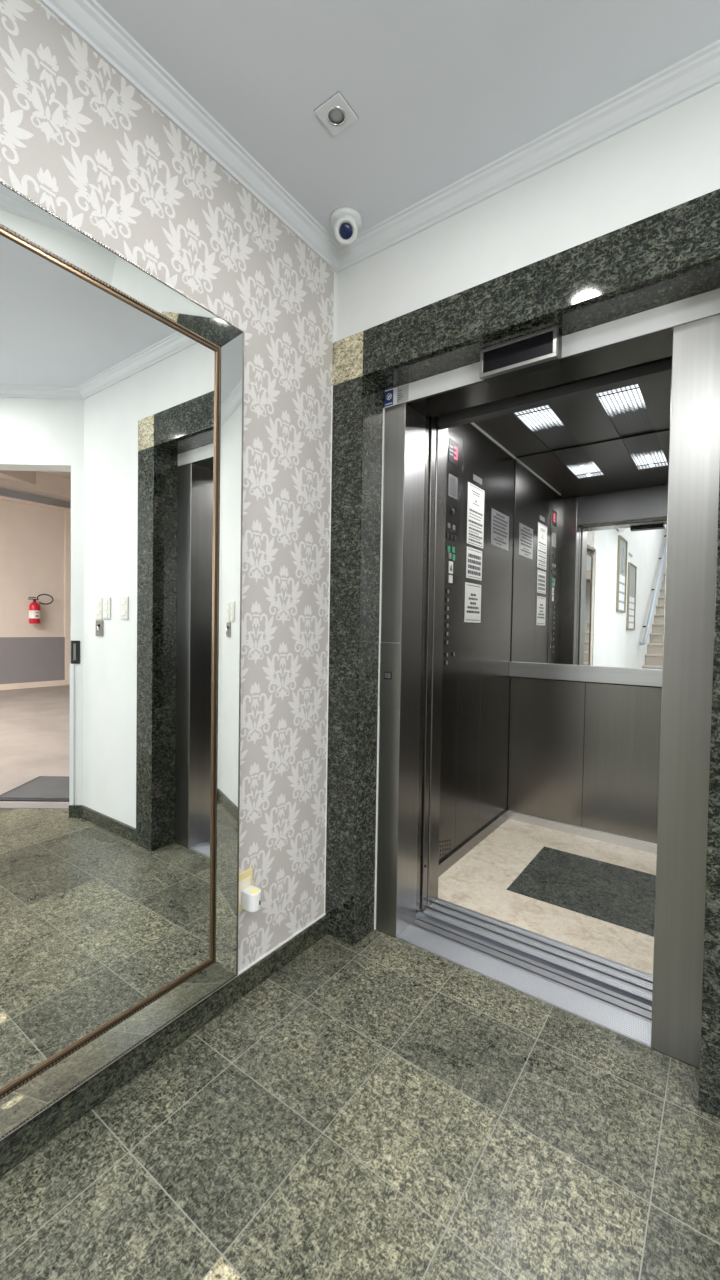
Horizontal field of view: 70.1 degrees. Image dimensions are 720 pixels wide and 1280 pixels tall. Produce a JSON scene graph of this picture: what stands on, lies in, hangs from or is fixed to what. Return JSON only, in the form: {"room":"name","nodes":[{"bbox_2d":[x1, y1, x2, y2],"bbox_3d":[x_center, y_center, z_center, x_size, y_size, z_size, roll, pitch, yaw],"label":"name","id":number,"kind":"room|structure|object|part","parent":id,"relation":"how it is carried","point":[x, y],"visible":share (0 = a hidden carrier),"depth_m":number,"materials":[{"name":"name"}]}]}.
{"room":"elevator lobby","nodes":[
{"label":"elevator lobby","id":0,"kind":"room"},
{"bbox_2d":[0,0,336,972],"bbox_3d":[-2.975,-1.179,-1.989,0.101,4.700,9.720,2,2,36],"label":"wall","id":1,"kind":"structure","parent":0,"point":[78,140],"depth_m":1.62,"materials":[{"name":"grey paper"}]},
{"bbox_2d":[0,180,244,1139],"bbox_3d":[-0.586,0.059,1.255,0.040,1.934,0.731,2,2,36],"label":"wall mirror","id":2,"kind":"object","parent":1,"relation":"attached to","point":[122,393],"visible":1,"depth_m":1.23,"materials":[{"name":"silver mirror"}]},
{"bbox_2d":[0,914,326,1177],"bbox_3d":[-0.754,1.093,1.094,0.016,0.076,2.130,2,2,36],"label":"baseboard","id":3,"kind":"structure","parent":1,"relation":"attached to","point":[18,1145],"depth_m":1.34,"materials":[{"name":"green stone"}]},
{"bbox_2d":[238,868,252,911],"bbox_3d":[-0.367,0.789,1.617,0.010,0.119,0.074,2,2,36],"label":"power outlet","id":4,"kind":"object","parent":1,"relation":"attached to","point":[245,877],"visible":0.4,"depth_m":1.61,"materials":[{"name":"yellow plastic"}]},
{"bbox_2d":[241,885,260,911],"bbox_3d":[-0.336,0.810,1.605,0.056,0.058,0.046,2,2,36],"label":"plug adapter","id":5,"kind":"object","parent":4,"relation":"attached to","point":[250,896],"visible":1,"depth_m":1.59,"materials":[{"name":"white plastic"}]},
{"bbox_2d":[249,888,258,892],"bbox_3d":[-0.327,0.781,1.598,0.023,0.001,0.026,2,2,36],"label":"night light","id":6,"kind":"object","parent":5,"relation":"on","point":[251,890],"depth_m":1.60,"materials":[{"name":"yellow"}]},
{"bbox_2d":[38,0,719,272],"bbox_3d":[0.253,-1.337,-0.130,2.945,0.052,2.920,2,2,36],"label":"trim","id":7,"kind":"structure","parent":1,"relation":"attached to","point":[698,72],"depth_m":1.40,"materials":[{"name":"white paint"}]},
{"bbox_2d":[0,929,719,1279],"bbox_3d":[-1.745,1.231,-2.773,2.945,0.041,9.839,2,2,36],"label":"floor","id":8,"kind":"structure","parent":0,"point":[383,1106],"depth_m":1.14,"materials":[{"name":"green stone"}]},
{"bbox_2d":[96,0,719,239],"bbox_3d":[0.283,-1.404,-0.091,3.145,0.080,3.020,2,2,36],"label":"ceiling","id":9,"kind":"structure","parent":0,"point":[439,91],"depth_m":1.26,"materials":[{"name":"white paint"}]},
{"bbox_2d":[314,91,358,135],"bbox_3d":[-0.063,-1.402,1.371,0.086,0.008,0.086,2,2,36],"label":"recessed light","id":10,"kind":"object","parent":9,"relation":"in","point":[336,113],"visible":1,"depth_m":1.37,"materials":[{"name":"white paint"}]},
{"bbox_3d":[-0.063,-1.403,1.371,0.043,0.003,0.043,2,2,36],"label":"bulb","id":11,"kind":"part","parent":10,"relation":"part of","materials":[{"name":"grey plastic"}]},
{"bbox_2d":[331,206,361,245],"bbox_3d":[-0.047,-1.374,1.726,0.104,0.084,0.104,2,2,36],"label":"security camera","id":12,"kind":"object","parent":9,"relation":"attached to","point":[346,221],"visible":1,"depth_m":1.70,"materials":[{"name":"white plastic"}]},
{"bbox_2d":[336,83,719,340],"bbox_3d":[0.713,-0.124,1.418,1.945,2.540,0.100,2,2,36],"label":"wall","id":13,"kind":"structure","parent":0,"point":[669,159],"depth_m":1.47,"materials":[{"name":"white paint"}]},
{"bbox_2d":[479,325,561,384],"bbox_3d":[0.500,-0.882,1.602,0.239,0.090,0.071,2,2,36],"label":"indicator","id":14,"kind":"object","parent":13,"relation":"attached to","point":[540,350],"visible":1,"depth_m":1.58,"materials":[{"name":"silver metal"}]},
{"bbox_2d":[324,189,719,1117],"bbox_3d":[0.480,0.025,1.622,1.338,2.224,0.202,2,2,36],"label":"door surround","id":15,"kind":"object","parent":13,"relation":"attached to","point":[671,255],"visible":0.88,"depth_m":1.73,"materials":[{"name":"green"}]},
{"bbox_2d":[376,288,719,1068],"bbox_3d":[0.548,0.103,1.719,1.053,2.065,0.169,2,2,36],"label":"door frame","id":16,"kind":"structure","parent":13,"relation":"attached to","point":[687,330],"depth_m":1.42,"materials":[{"name":"silver metal"}]},
{"bbox_2d":[385,390,392,406],"bbox_3d":[0.108,-0.908,1.927,0.037,0.056,0.004,2,2,36],"label":"sticker","id":17,"kind":"object","parent":16,"relation":"attached to","point":[388,394],"visible":1,"depth_m":1.93,"materials":[{"name":"blue plastic"}]},
{"bbox_3d":[0.112,0.133,1.939,0.087,0.244,0.002,2,2,36],"label":"call panel","id":18,"kind":"part","parent":16,"relation":"part of","materials":[{"name":"silver metal"}]},
{"bbox_2d":[397,384,408,402],"bbox_3d":[0.158,-0.907,1.892,0.050,0.058,0.002,2,2,36],"label":"plate","id":19,"kind":"object","parent":16,"relation":"attached to","point":[403,391],"visible":1,"depth_m":1.89,"materials":[{"name":"silver metal"}]},
{"bbox_2d":[360,387,698,1068],"bbox_3d":[1.120,-0.020,2.316,1.880,3.100,1.830,2,2,36],"label":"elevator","id":20,"kind":"structure","parent":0,"point":[379,387],"depth_m":2.91,"materials":[{"name":"black"}]},
{"bbox_2d":[416,416,435,912],"bbox_3d":[0.162,0.083,2.158,0.276,2.048,0.082,2,2,36],"label":"door","id":21,"kind":"structure","parent":20,"relation":"in","point":[430,426],"depth_m":2.08,"materials":[{"name":"metal"}]},
{"bbox_2d":[396,916,651,1047],"bbox_3d":[0.529,1.148,1.763,0.841,0.034,0.179,2,2,36],"label":"sill","id":22,"kind":"structure","parent":20,"relation":"attached to","point":[622,1015],"depth_m":1.71,"materials":[{"name":"metal"}]},
{"bbox_2d":[427,356,671,974],"bbox_3d":[1.089,0.011,2.263,1.366,2.321,1.328,2,2,36],"label":"car","id":23,"kind":"object","parent":20,"relation":"in","point":[545,724],"visible":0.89,"depth_m":2.77,"materials":[{"name":"grey metal"}]},
{"bbox_3d":[0.433,-0.394,2.449,0.003,1.180,0.180,2,2,36],"label":"control panel","id":24,"kind":"part","parent":23,"relation":"part of","materials":[{"name":"silver metal"}]},
{"bbox_3d":[0.443,-0.730,2.443,0.002,0.103,0.095,2,2,36],"label":"instruction plate","id":25,"kind":"part","parent":23,"relation":"part of","materials":[{"name":"silver metal"}]},
{"bbox_2d":[464,582,480,622],"bbox_3d":[0.589,-0.193,2.674,0.002,0.202,0.205,2,2,36],"label":"notice","id":26,"kind":"object","parent":23,"relation":"attached to","point":[472,610],"visible":1,"depth_m":2.67,"materials":[{"name":"grey paper"}]},
{"bbox_3d":[0.591,1.083,2.730,0.012,0.058,1.118,2,2,36],"label":"skirting","id":27,"kind":"part","parent":23,"relation":"part of","materials":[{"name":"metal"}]},
{"bbox_2d":[466,546,481,580],"bbox_3d":[0.596,-0.396,2.674,0.002,0.157,0.197,2,2,36],"label":"notice","id":28,"kind":"object","parent":23,"relation":"attached to","point":[473,556],"visible":1,"depth_m":2.67,"materials":[{"name":"grey paper"}]},
{"bbox_2d":[467,482,484,547],"bbox_3d":[0.603,-0.644,2.672,0.002,0.308,0.212,2,2,36],"label":"notice","id":29,"kind":"object","parent":23,"relation":"attached to","point":[475,500],"visible":1,"depth_m":2.67,"materials":[{"name":"grey paper"}]},
{"bbox_2d":[473,474,481,484],"bbox_3d":[0.614,-0.838,2.679,0.001,0.030,0.115,2,2,36],"label":"sticker","id":30,"kind":"object","parent":23,"relation":"attached to","point":[475,478],"visible":1,"depth_m":2.68,"materials":[{"name":"white paper"}]},
{"bbox_2d":[491,508,508,549],"bbox_3d":[0.808,-0.633,2.956,0.002,0.200,0.276,2,2,36],"label":"notice","id":31,"kind":"object","parent":23,"relation":"attached to","point":[499,521],"visible":1,"depth_m":2.95,"materials":[{"name":"white paper"}]},
{"bbox_2d":[416,898,652,1006],"bbox_3d":[0.648,1.146,1.911,0.941,0.034,0.144,2,2,36],"label":"sill","id":32,"kind":"structure","parent":23,"relation":"attached to","point":[635,984],"depth_m":1.87,"materials":[{"name":"metal"}]},
{"bbox_3d":[1.440,1.099,2.799,1.306,0.050,0.012,2,2,36],"label":"skirting","id":33,"kind":"part","parent":23,"relation":"part of","materials":[{"name":"metal"}]},
{"bbox_2d":[511,430,669,669],"bbox_3d":[1.474,-0.448,2.773,1.302,1.285,0.020,2,2,36],"label":"mirror","id":34,"kind":"object","parent":23,"relation":"attached to","point":[589,536],"depth_m":2.88,"materials":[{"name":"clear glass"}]}
]}

